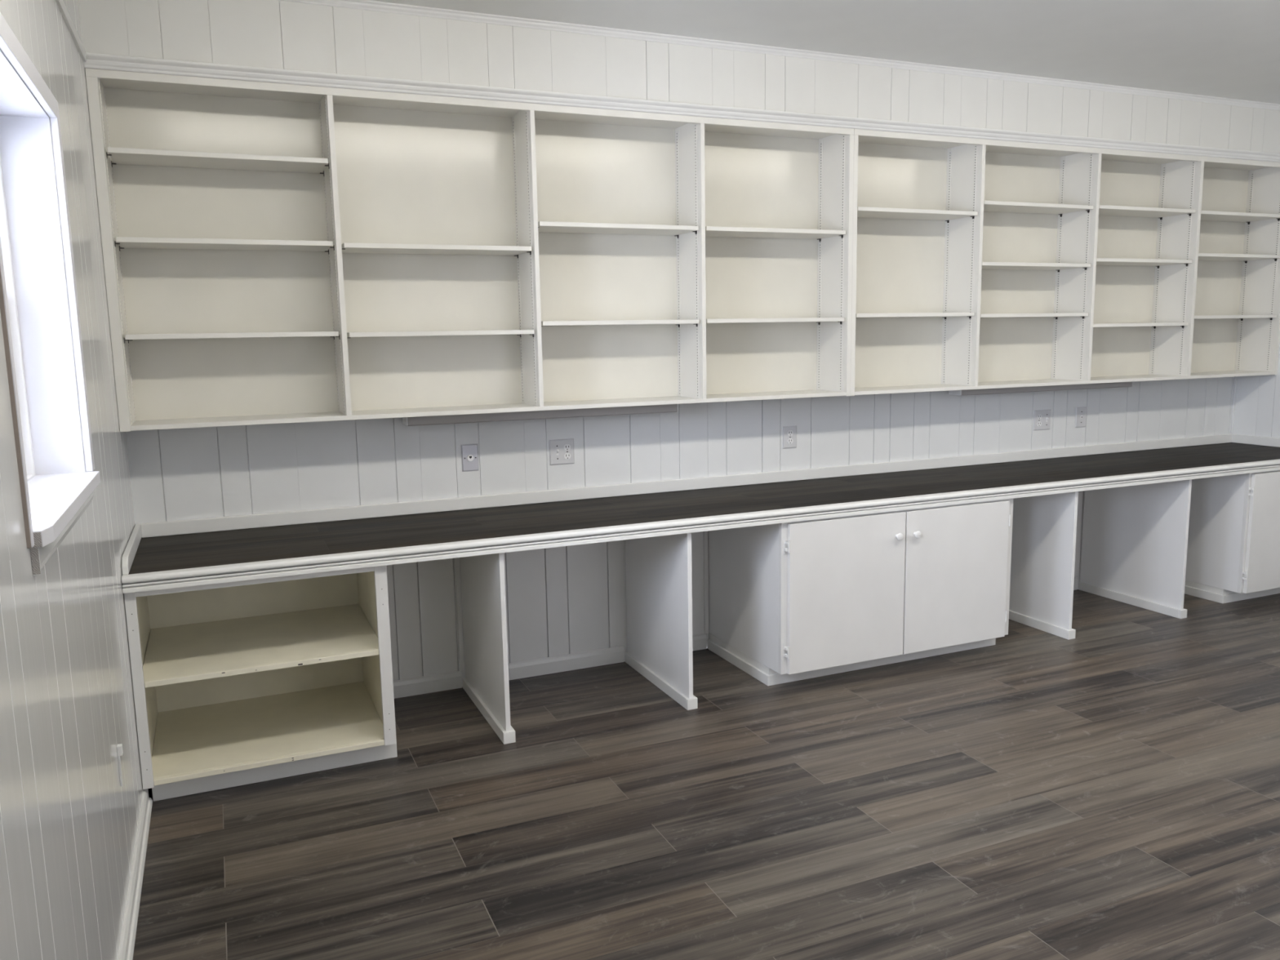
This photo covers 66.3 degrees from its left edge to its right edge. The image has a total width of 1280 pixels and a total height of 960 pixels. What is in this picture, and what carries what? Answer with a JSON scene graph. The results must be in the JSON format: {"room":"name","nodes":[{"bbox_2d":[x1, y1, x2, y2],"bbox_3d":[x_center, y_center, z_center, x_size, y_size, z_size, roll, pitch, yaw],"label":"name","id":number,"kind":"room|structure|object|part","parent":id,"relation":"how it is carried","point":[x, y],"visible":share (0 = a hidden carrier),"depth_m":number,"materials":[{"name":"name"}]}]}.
{"room":"home office","nodes":[
{"label":"home office","id":0,"kind":"room"},
{"bbox_2d":[0,0,142,959],"bbox_3d":[-1.032,-0.034,1.379,0.200,2.633,4.600,-5,9,-23],"label":"wall","id":1,"kind":"structure","parent":0,"point":[68,825],"depth_m":2.02,"materials":[{"name":"white paint"}]},
{"bbox_2d":[0,12,100,576],"bbox_3d":[-1.268,-0.356,1.937,0.210,0.951,0.899,-5,9,-23],"label":"window","id":2,"kind":"structure","parent":1,"relation":"in","point":[56,489],"depth_m":2.29,"materials":[{"name":"glass"}]},
{"bbox_3d":[-1.312,-0.168,1.932,0.022,0.418,0.797,-5,9,-23],"label":"sash","id":3,"kind":"part","parent":2,"relation":"part of","materials":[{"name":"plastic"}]},
{"bbox_3d":[-1.022,-0.332,1.566,0.008,0.898,0.020,-5,9,-23],"label":"casing","id":4,"kind":"part","parent":2,"relation":"part of","materials":[{"name":"paint"}]},
{"bbox_3d":[-1.196,-0.809,1.892,0.016,0.045,0.833,-5,9,-23],"label":"casing","id":5,"kind":"part","parent":2,"relation":"part of","materials":[{"name":"paint"}]},
{"bbox_3d":[-1.363,-0.456,2.352,0.016,0.874,0.045,-5,9,-23],"label":"casing","id":6,"kind":"part","parent":2,"relation":"part of","materials":[{"name":"paint"}]},
{"bbox_2d":[55,0,86,62],"bbox_3d":[-0.898,-1.063,1.140,0.011,0.030,4.324,-5,9,-23],"label":"trim","id":7,"kind":"structure","parent":1,"relation":"attached to","point":[61,5],"depth_m":2.80,"materials":[{"name":"white paint"}]},
{"bbox_2d":[116,743,123,786],"bbox_3d":[-1.361,0.748,2.572,0.012,0.110,0.020,-5,9,-23],"label":"cable cover","id":8,"kind":"object","parent":1,"relation":"attached to","point":[119,747],"visible":1,"depth_m":2.56,"materials":[{"name":"white paint"}]},
{"bbox_2d":[117,788,152,959],"bbox_3d":[-0.788,1.269,1.339,0.021,0.060,3.998,-5,9,-23],"label":"baseboard","id":9,"kind":"structure","parent":1,"relation":"attached to","point":[126,946],"depth_m":2.63,"materials":[{"name":"paint"}]},
{"bbox_2d":[78,0,1279,153],"bbox_3d":[0.875,-1.699,4.369,5.885,0.288,0.254,-5,9,-23],"label":"wall","id":10,"kind":"structure","parent":0,"point":[262,33],"depth_m":3.82,"materials":[{"name":"paint"}]},
{"bbox_2d":[84,52,1279,162],"bbox_3d":[0.930,-1.554,4.266,5.885,0.041,0.027,-5,9,-23],"label":"trim","id":11,"kind":"structure","parent":10,"relation":"attached to","point":[94,60],"depth_m":3.81,"materials":[{"name":"paint"}]},
{"bbox_2d":[278,0,1279,110],"bbox_3d":[0.927,-1.811,4.224,5.885,0.026,0.023,-5,9,-23],"label":"trim","id":12,"kind":"structure","parent":10,"relation":"attached to","point":[367,5],"depth_m":4.01,"materials":[{"name":"paint"}]},
{"bbox_2d":[125,376,1234,686],"bbox_3d":[0.834,-0.559,4.682,5.885,2.633,0.050,-5,9,-23],"label":"wall","id":13,"kind":"structure","parent":0,"point":[186,473],"depth_m":4.27,"materials":[{"name":"white paint"}]},
{"bbox_2d":[84,67,853,431],"bbox_3d":[-0.457,-0.868,3.908,2.955,1.172,0.248,-5,9,-23],"label":"bookcase","id":14,"kind":"object","parent":13,"relation":"attached to","point":[273,253],"visible":1,"depth_m":3.87,"materials":[{"name":"paint"}]},
{"bbox_3d":[-1.796,-0.754,3.334,0.032,1.164,0.243,-5,9,-23],"label":"panel","id":15,"kind":"part","parent":14,"relation":"part of","materials":[{"name":"paint"}]},
{"bbox_3d":[-1.464,-1.116,3.431,0.689,0.017,0.232,-5,9,-23],"label":"shelf","id":16,"kind":"part","parent":14,"relation":"part of","materials":[{"name":"paint"}]},
{"bbox_3d":[-1.459,-0.834,3.473,0.689,0.017,0.232,-5,9,-23],"label":"shelf","id":17,"kind":"part","parent":14,"relation":"part of","materials":[{"name":"paint"}]},
{"bbox_3d":[-1.453,-0.519,3.520,0.689,0.017,0.232,-5,9,-23],"label":"shelf","id":18,"kind":"part","parent":14,"relation":"part of","materials":[{"name":"paint"}]},
{"bbox_3d":[-0.787,-0.884,3.760,0.701,0.017,0.232,-5,9,-23],"label":"shelf","id":19,"kind":"part","parent":14,"relation":"part of","materials":[{"name":"paint"}]},
{"bbox_3d":[-0.781,-0.569,3.807,0.701,0.017,0.232,-5,9,-23],"label":"shelf","id":20,"kind":"part","parent":14,"relation":"part of","materials":[{"name":"paint"}]},
{"bbox_3d":[-0.470,-1.444,3.828,2.953,0.008,0.223,-5,9,-23],"label":"panel","id":21,"kind":"part","parent":14,"relation":"part of","materials":[{"name":"paint"}]},
{"bbox_3d":[-0.421,-1.417,3.719,2.955,0.029,0.019,-5,9,-23],"label":"rail","id":22,"kind":"part","parent":14,"relation":"part of","materials":[{"name":"paint"}]},
{"bbox_3d":[-0.441,-0.298,3.992,2.900,0.017,0.243,-5,9,-23],"label":"panel","id":23,"kind":"part","parent":14,"relation":"part of","materials":[{"name":"paint"}]},
{"bbox_2d":[402,404,678,426],"bbox_3d":[-0.384,-0.276,4.044,1.163,0.044,0.088,-5,9,-23],"label":"light","id":24,"kind":"object","parent":14,"relation":"attached to","point":[652,409],"visible":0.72,"depth_m":3.98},
{"bbox_2d":[416,412,670,426],"bbox_3d":[-0.384,-0.256,4.047,1.103,0.003,0.063,-5,9,-23],"label":"diffuser","id":25,"kind":"object","parent":24,"relation":"attached to","point":[564,415],"depth_m":3.95,"materials":[{"name":"white plastic"}]},
{"bbox_3d":[-0.118,-1.033,4.032,0.688,0.017,0.232,-5,9,-23],"label":"shelf","id":26,"kind":"part","parent":14,"relation":"part of","materials":[{"name":"paint"}]},
{"bbox_3d":[-0.112,-0.655,4.088,0.688,0.017,0.232,-5,9,-23],"label":"shelf","id":27,"kind":"part","parent":14,"relation":"part of","materials":[{"name":"paint"}]},
{"bbox_3d":[0.555,-0.711,4.372,0.694,0.017,0.232,-5,9,-23],"label":"shelf","id":28,"kind":"part","parent":14,"relation":"part of","materials":[{"name":"paint"}]},
{"bbox_3d":[0.549,-1.087,4.316,0.694,0.017,0.232,-5,9,-23],"label":"shelf","id":29,"kind":"part","parent":14,"relation":"part of","materials":[{"name":"paint"}]},
{"bbox_3d":[0.889,-0.973,4.480,0.022,1.164,0.243,-5,9,-23],"label":"panel","id":30,"kind":"part","parent":14,"relation":"part of","materials":[{"name":"paint"}]},
{"bbox_2d":[461,444,479,471],"bbox_3d":[-0.700,-0.091,4.041,0.069,0.111,0.012,-5,9,-23],"label":"phone jack","id":31,"kind":"object","parent":13,"relation":"attached to","point":[469,452],"visible":1,"depth_m":4.04,"materials":[{"name":"grey plastic"}]},
{"bbox_2d":[549,438,574,465],"bbox_3d":[-0.332,-0.120,4.196,0.111,0.108,0.018,-5,9,-23],"label":"outlet","id":32,"kind":"object","parent":13,"relation":"attached to","point":[561,451],"visible":1,"depth_m":4.20,"materials":[{"name":"white plastic"}]},
{"bbox_2d":[564,453,570,458],"bbox_3d":[-0.311,-0.103,4.209,0.031,0.025,0.003,-5,9,-23],"label":"socket","id":33,"kind":"object","parent":32,"relation":"attached to","point":[566,455],"depth_m":4.21,"materials":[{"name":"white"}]},
{"bbox_2d":[564,444,570,450],"bbox_3d":[-0.312,-0.140,4.204,0.031,0.025,0.003,-5,9,-23],"label":"socket","id":34,"kind":"object","parent":32,"relation":"attached to","point":[566,446],"depth_m":4.20,"materials":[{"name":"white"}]},
{"bbox_2d":[454,531,708,671],"bbox_3d":[-0.226,0.431,4.324,1.180,0.671,0.011,-5,9,-23],"label":"trim","id":35,"kind":"structure","parent":13,"relation":"attached to","point":[705,533],"depth_m":4.14,"materials":[{"name":"paint"}]},
{"bbox_2d":[392,576,1078,698],"bbox_3d":[0.885,0.710,4.849,4.316,0.072,0.013,-5,9,-23],"label":"baseboard","id":36,"kind":"structure","parent":13,"relation":"attached to","point":[547,665],"depth_m":4.28,"materials":[{"name":"paint"}]},
{"bbox_2d":[782,425,796,448],"bbox_3d":[0.711,-0.203,4.646,0.075,0.106,0.008,-5,9,-23],"label":"wall outlet","id":37,"kind":"object","parent":13,"relation":"attached to","point":[789,433],"visible":1,"depth_m":4.64,"materials":[{"name":"white plastic"}]},
{"bbox_2d":[786,438,793,444],"bbox_3d":[0.712,-0.184,4.646,0.031,0.025,0.003,-5,9,-23],"label":"socket","id":38,"kind":"object","parent":37,"relation":"attached to","point":[789,441],"depth_m":4.64,"materials":[{"name":"white plastic"}]},
{"bbox_2d":[787,430,793,435],"bbox_3d":[0.712,-0.222,4.640,0.031,0.025,0.003,-5,9,-23],"label":"socket","id":39,"kind":"object","parent":37,"relation":"attached to","point":[790,433],"depth_m":4.64,"materials":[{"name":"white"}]},
{"bbox_2d":[1033,408,1050,430],"bbox_3d":[2.164,-0.322,5.260,0.115,0.108,0.018,-5,9,-23],"label":"outlet","id":40,"kind":"object","parent":13,"relation":"attached to","point":[1042,420],"visible":1,"depth_m":5.26,"materials":[{"name":"white plastic"}]},
{"bbox_2d":[850,128,1279,395],"bbox_3d":[2.241,-1.087,5.059,2.928,1.172,0.248,-5,9,-23],"label":"bookcase","id":41,"kind":"object","parent":13,"relation":"attached to","point":[978,264],"visible":0.84,"depth_m":5.07,"materials":[{"name":"paint"}]},
{"bbox_3d":[0.910,-0.975,4.488,0.022,1.164,0.243,-5,9,-23],"label":"panel","id":42,"kind":"part","parent":41,"relation":"part of","materials":[{"name":"paint"}]},
{"bbox_3d":[1.244,-0.783,4.664,0.680,0.017,0.232,-5,9,-23],"label":"shelf","id":43,"kind":"part","parent":41,"relation":"part of","materials":[{"name":"paint"}]},
{"bbox_3d":[1.235,-1.247,4.595,0.680,0.017,0.232,-5,9,-23],"label":"shelf","id":44,"kind":"part","parent":41,"relation":"part of","materials":[{"name":"paint"}]},
{"bbox_3d":[1.912,-0.830,4.949,0.701,0.017,0.232,-5,9,-23],"label":"shelf","id":45,"kind":"part","parent":41,"relation":"part of","materials":[{"name":"paint"}]},
{"bbox_3d":[1.907,-1.072,4.913,0.701,0.017,0.232,-5,9,-23],"label":"shelf","id":46,"kind":"part","parent":41,"relation":"part of","materials":[{"name":"paint"}]},
{"bbox_3d":[1.902,-1.353,4.872,0.701,0.017,0.232,-5,9,-23],"label":"shelf","id":47,"kind":"part","parent":41,"relation":"part of","materials":[{"name":"paint"}]},
{"bbox_2d":[948,382,1133,395],"bbox_3d":[2.106,-0.482,5.106,1.181,0.036,0.088,-5,9,-23],"label":"light","id":48,"kind":"object","parent":41,"relation":"attached to","point":[1118,384],"visible":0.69,"depth_m":5.04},
{"bbox_2d":[963,386,1125,395],"bbox_3d":[2.107,-0.465,5.108,1.121,0.003,0.063,-5,9,-23],"label":"diffuser","id":49,"kind":"object","parent":48,"relation":"attached to","point":[1028,389],"depth_m":4.99,"materials":[{"name":"white plastic"}]},
{"bbox_3d":[2.228,-1.664,4.979,2.926,0.008,0.223,-5,9,-23],"label":"panel","id":50,"kind":"part","parent":41,"relation":"part of","materials":[{"name":"paint"}]},
{"bbox_3d":[2.254,-0.518,5.142,2.887,0.017,0.243,-5,9,-23],"label":"panel","id":51,"kind":"part","parent":41,"relation":"part of","materials":[{"name":"paint"}]},
{"bbox_3d":[2.277,-1.636,4.870,2.928,0.029,0.019,-5,9,-23],"label":"rail","id":52,"kind":"part","parent":41,"relation":"part of","materials":[{"name":"paint"}]},
{"bbox_3d":[2.588,-0.829,5.246,0.696,0.017,0.232,-5,9,-23],"label":"shelf","id":53,"kind":"part","parent":41,"relation":"part of","materials":[{"name":"paint"}]},
{"bbox_3d":[2.582,-1.155,5.197,0.696,0.017,0.232,-5,9,-23],"label":"shelf","id":54,"kind":"part","parent":41,"relation":"part of","materials":[{"name":"paint"}]},
{"bbox_3d":[2.578,-1.412,5.159,0.696,0.017,0.232,-5,9,-23],"label":"shelf","id":55,"kind":"part","parent":41,"relation":"part of","materials":[{"name":"paint"}]},
{"bbox_3d":[3.253,-0.918,5.525,0.674,0.017,0.232,-5,9,-23],"label":"shelf","id":56,"kind":"part","parent":41,"relation":"part of","materials":[{"name":"paint"}]},
{"bbox_3d":[3.248,-1.244,5.476,0.674,0.017,0.232,-5,9,-23],"label":"shelf","id":57,"kind":"part","parent":41,"relation":"part of","materials":[{"name":"paint"}]},
{"bbox_3d":[3.244,-1.463,5.444,0.674,0.017,0.232,-5,9,-23],"label":"shelf","id":58,"kind":"part","parent":41,"relation":"part of","materials":[{"name":"paint"}]},
{"bbox_3d":[3.576,-1.192,5.626,0.019,1.164,0.243,-5,9,-23],"label":"panel","id":59,"kind":"part","parent":41,"relation":"part of","materials":[{"name":"paint"}]},
{"bbox_2d":[1075,406,1086,427],"bbox_3d":[2.420,-0.345,5.374,0.079,0.112,0.009,-5,9,-23],"label":"phone jack","id":60,"kind":"object","parent":13,"relation":"attached to","point":[1081,412],"visible":1,"depth_m":5.37,"materials":[{"name":"white plastic"}]},
{"bbox_2d":[1230,376,1237,432],"bbox_3d":[3.545,-0.458,5.850,0.012,0.352,0.012,-5,9,-23],"label":"trim","id":61,"kind":"structure","parent":13,"relation":"attached to","point":[1235,377],"depth_m":5.85,"materials":[{"name":"white paint"}]},
{"bbox_2d":[133,588,1279,959],"bbox_3d":[1.782,1.066,2.768,5.885,0.050,4.600,-5,9,-23],"label":"floor","id":62,"kind":"structure","parent":0,"point":[1111,791],"depth_m":2.97,"materials":[{"name":"wood"}]},
{"bbox_2d":[124,565,397,801],"bbox_3d":[-1.341,0.625,3.512,0.800,0.713,0.647,-5,9,-23],"label":"base cabinet","id":63,"kind":"object","parent":62,"relation":"on","point":[236,683],"visible":0.91,"depth_m":3.50,"materials":[{"name":"beige paint"}]},
{"bbox_3d":[-1.705,0.619,3.362,0.016,0.645,0.628,-5,9,-23],"label":"panel","id":64,"kind":"part","parent":63,"relation":"part of","materials":[{"name":"beige paint"}]},
{"bbox_3d":[-1.230,0.323,3.172,0.721,0.021,0.019,-5,9,-23],"label":"rail","id":65,"kind":"part","parent":63,"relation":"part of","materials":[{"name":"paint"}]},
{"bbox_3d":[-1.476,0.539,3.794,0.753,0.623,0.005,-5,9,-23],"label":"panel","id":66,"kind":"part","parent":63,"relation":"part of","materials":[{"name":"beige paint"}]},
{"bbox_2d":[142,604,378,688],"bbox_3d":[-1.347,0.575,3.501,0.751,0.019,0.638,-5,9,-23],"label":"shelf","id":67,"kind":"object","parent":63,"relation":"attached to","point":[207,647],"depth_m":3.46,"materials":[{"name":"beige paint"}]},
{"bbox_2d":[151,681,384,786],"bbox_3d":[-1.342,0.896,3.548,0.753,0.018,0.640,-5,9,-23],"label":"shelf","id":68,"kind":"object","parent":63,"relation":"attached to","point":[199,739],"depth_m":3.51,"materials":[{"name":"beige paint"}]},
{"bbox_3d":[-0.997,0.595,3.668,0.018,0.713,0.628,-5,9,-23],"label":"panel","id":69,"kind":"part","parent":63,"relation":"part of","materials":[{"name":"beige paint"}]},
{"bbox_2d":[459,552,515,744],"bbox_3d":[-0.609,0.567,3.812,0.045,0.713,0.644,-5,9,-23],"label":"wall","id":70,"kind":"structure","parent":62,"relation":"on","point":[486,681],"depth_m":3.73,"materials":[{"name":"paint"}]},
{"bbox_3d":[-0.603,0.897,3.861,0.045,0.044,0.644,-5,9,-23],"label":"trim","id":71,"kind":"part","parent":70,"relation":"part of","materials":[{"name":"paint"}]},
{"bbox_2d":[624,533,697,710],"bbox_3d":[0.073,0.511,4.103,0.045,0.713,0.644,-5,9,-23],"label":"partition panel","id":72,"kind":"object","parent":62,"relation":"on","point":[659,571],"depth_m":4.04,"materials":[{"name":"paint"}]},
{"bbox_3d":[0.079,0.842,4.152,0.045,0.044,0.644,-5,9,-23],"label":"trim","id":73,"kind":"part","parent":72,"relation":"part of","materials":[{"name":"paint"}]},
{"bbox_2d":[707,498,1013,685],"bbox_3d":[1.007,0.437,4.488,1.230,0.713,0.694,-5,9,-23],"label":"base cabinet","id":74,"kind":"object","parent":62,"relation":"on","point":[801,600],"visible":0.94,"depth_m":4.18,"materials":[{"name":"paint"}]},
{"bbox_2d":[121,433,1279,593],"bbox_3d":[0.988,0.034,4.434,5.882,0.101,0.674,-5,9,-23],"label":"countertop","id":75,"kind":"structure","parent":74,"relation":"on","point":[170,554],"depth_m":3.98,"materials":[{"name":"plastic"}]},
{"bbox_3d":[0.865,0.466,4.088,0.573,0.628,0.018,-5,9,-23],"label":"door","id":76,"kind":"part","parent":74,"relation":"part of","materials":[{"name":"paint"}]},
{"bbox_3d":[0.990,0.760,4.590,1.230,0.044,0.551,-5,9,-23],"label":"trim","id":77,"kind":"part","parent":74,"relation":"part of","materials":[{"name":"paint"}]},
{"bbox_3d":[1.092,0.239,4.130,0.033,0.033,0.028,-5,9,-23],"label":"knob","id":78,"kind":"part","parent":74,"relation":"part of","materials":[{"name":"white ceramic"}]},
{"bbox_3d":[1.178,0.232,4.167,0.033,0.033,0.028,-5,9,-23],"label":"knob","id":79,"kind":"part","parent":74,"relation":"part of","materials":[{"name":"white ceramic"}]},
{"bbox_3d":[1.393,0.423,4.314,0.564,0.628,0.018,-5,9,-23],"label":"door","id":80,"kind":"part","parent":74,"relation":"part of","materials":[{"name":"paint"}]},
{"bbox_2d":[1008,491,1078,639],"bbox_3d":[1.914,0.361,4.888,0.045,0.713,0.644,-5,9,-23],"label":"partition panel","id":81,"kind":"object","parent":62,"relation":"on","point":[1043,541],"depth_m":4.75,"materials":[{"name":"paint"}]},
{"bbox_3d":[1.920,0.692,4.937,0.045,0.044,0.644,-5,9,-23],"label":"trim","id":82,"kind":"part","parent":81,"relation":"part of","materials":[{"name":"paint"}]},
{"bbox_2d":[1078,479,1191,618],"bbox_3d":[2.610,0.305,5.184,0.045,0.713,0.644,-5,9,-23],"label":"partition panel","id":83,"kind":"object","parent":62,"relation":"on","point":[1135,544],"depth_m":5.14,"materials":[{"name":"paint"}]},
{"bbox_3d":[2.615,0.635,5.234,0.045,0.044,0.644,-5,9,-23],"label":"trim","id":84,"kind":"part","parent":83,"relation":"part of","materials":[{"name":"paint"}]},
{"bbox_2d":[1184,470,1279,603],"bbox_3d":[3.346,0.247,5.486,0.764,0.713,0.694,-5,9,-23],"label":"base cabinet","id":85,"kind":"object","parent":62,"relation":"on","point":[1233,548],"visible":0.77,"depth_m":5.15,"materials":[{"name":"paint"}]},
{"bbox_3d":[3.329,0.570,5.588,0.764,0.044,0.551,-5,9,-23],"label":"trim","id":86,"kind":"part","parent":85,"relation":"part of","materials":[{"name":"paint"}]},
{"bbox_3d":[3.467,0.247,5.219,0.752,0.638,0.019,-5,9,-23],"label":"frame","id":87,"kind":"part","parent":85,"relation":"part of","materials":[{"name":"paint"}]},
{"bbox_3d":[3.306,0.267,5.130,0.352,0.628,0.018,-5,9,-23],"label":"door","id":88,"kind":"part","parent":85,"relation":"part of","materials":[{"name":"paint"}]},
{"bbox_2d":[368,0,1279,104],"bbox_3d":[1.735,-1.622,2.367,5.885,0.120,4.600,-5,9,-23],"label":"ceiling","id":89,"kind":"structure","parent":0,"point":[1230,49],"depth_m":3.86,"materials":[{"name":"paint"}]},
{"bbox_2d":[1231,342,1279,438],"bbox_3d":[4.550,-0.488,3.760,0.200,2.633,4.600,-5,9,-23],"label":"wall","id":90,"kind":"structure","parent":0,"point":[1257,402],"depth_m":5.72,"materials":[{"name":"white paint"}]}
]}

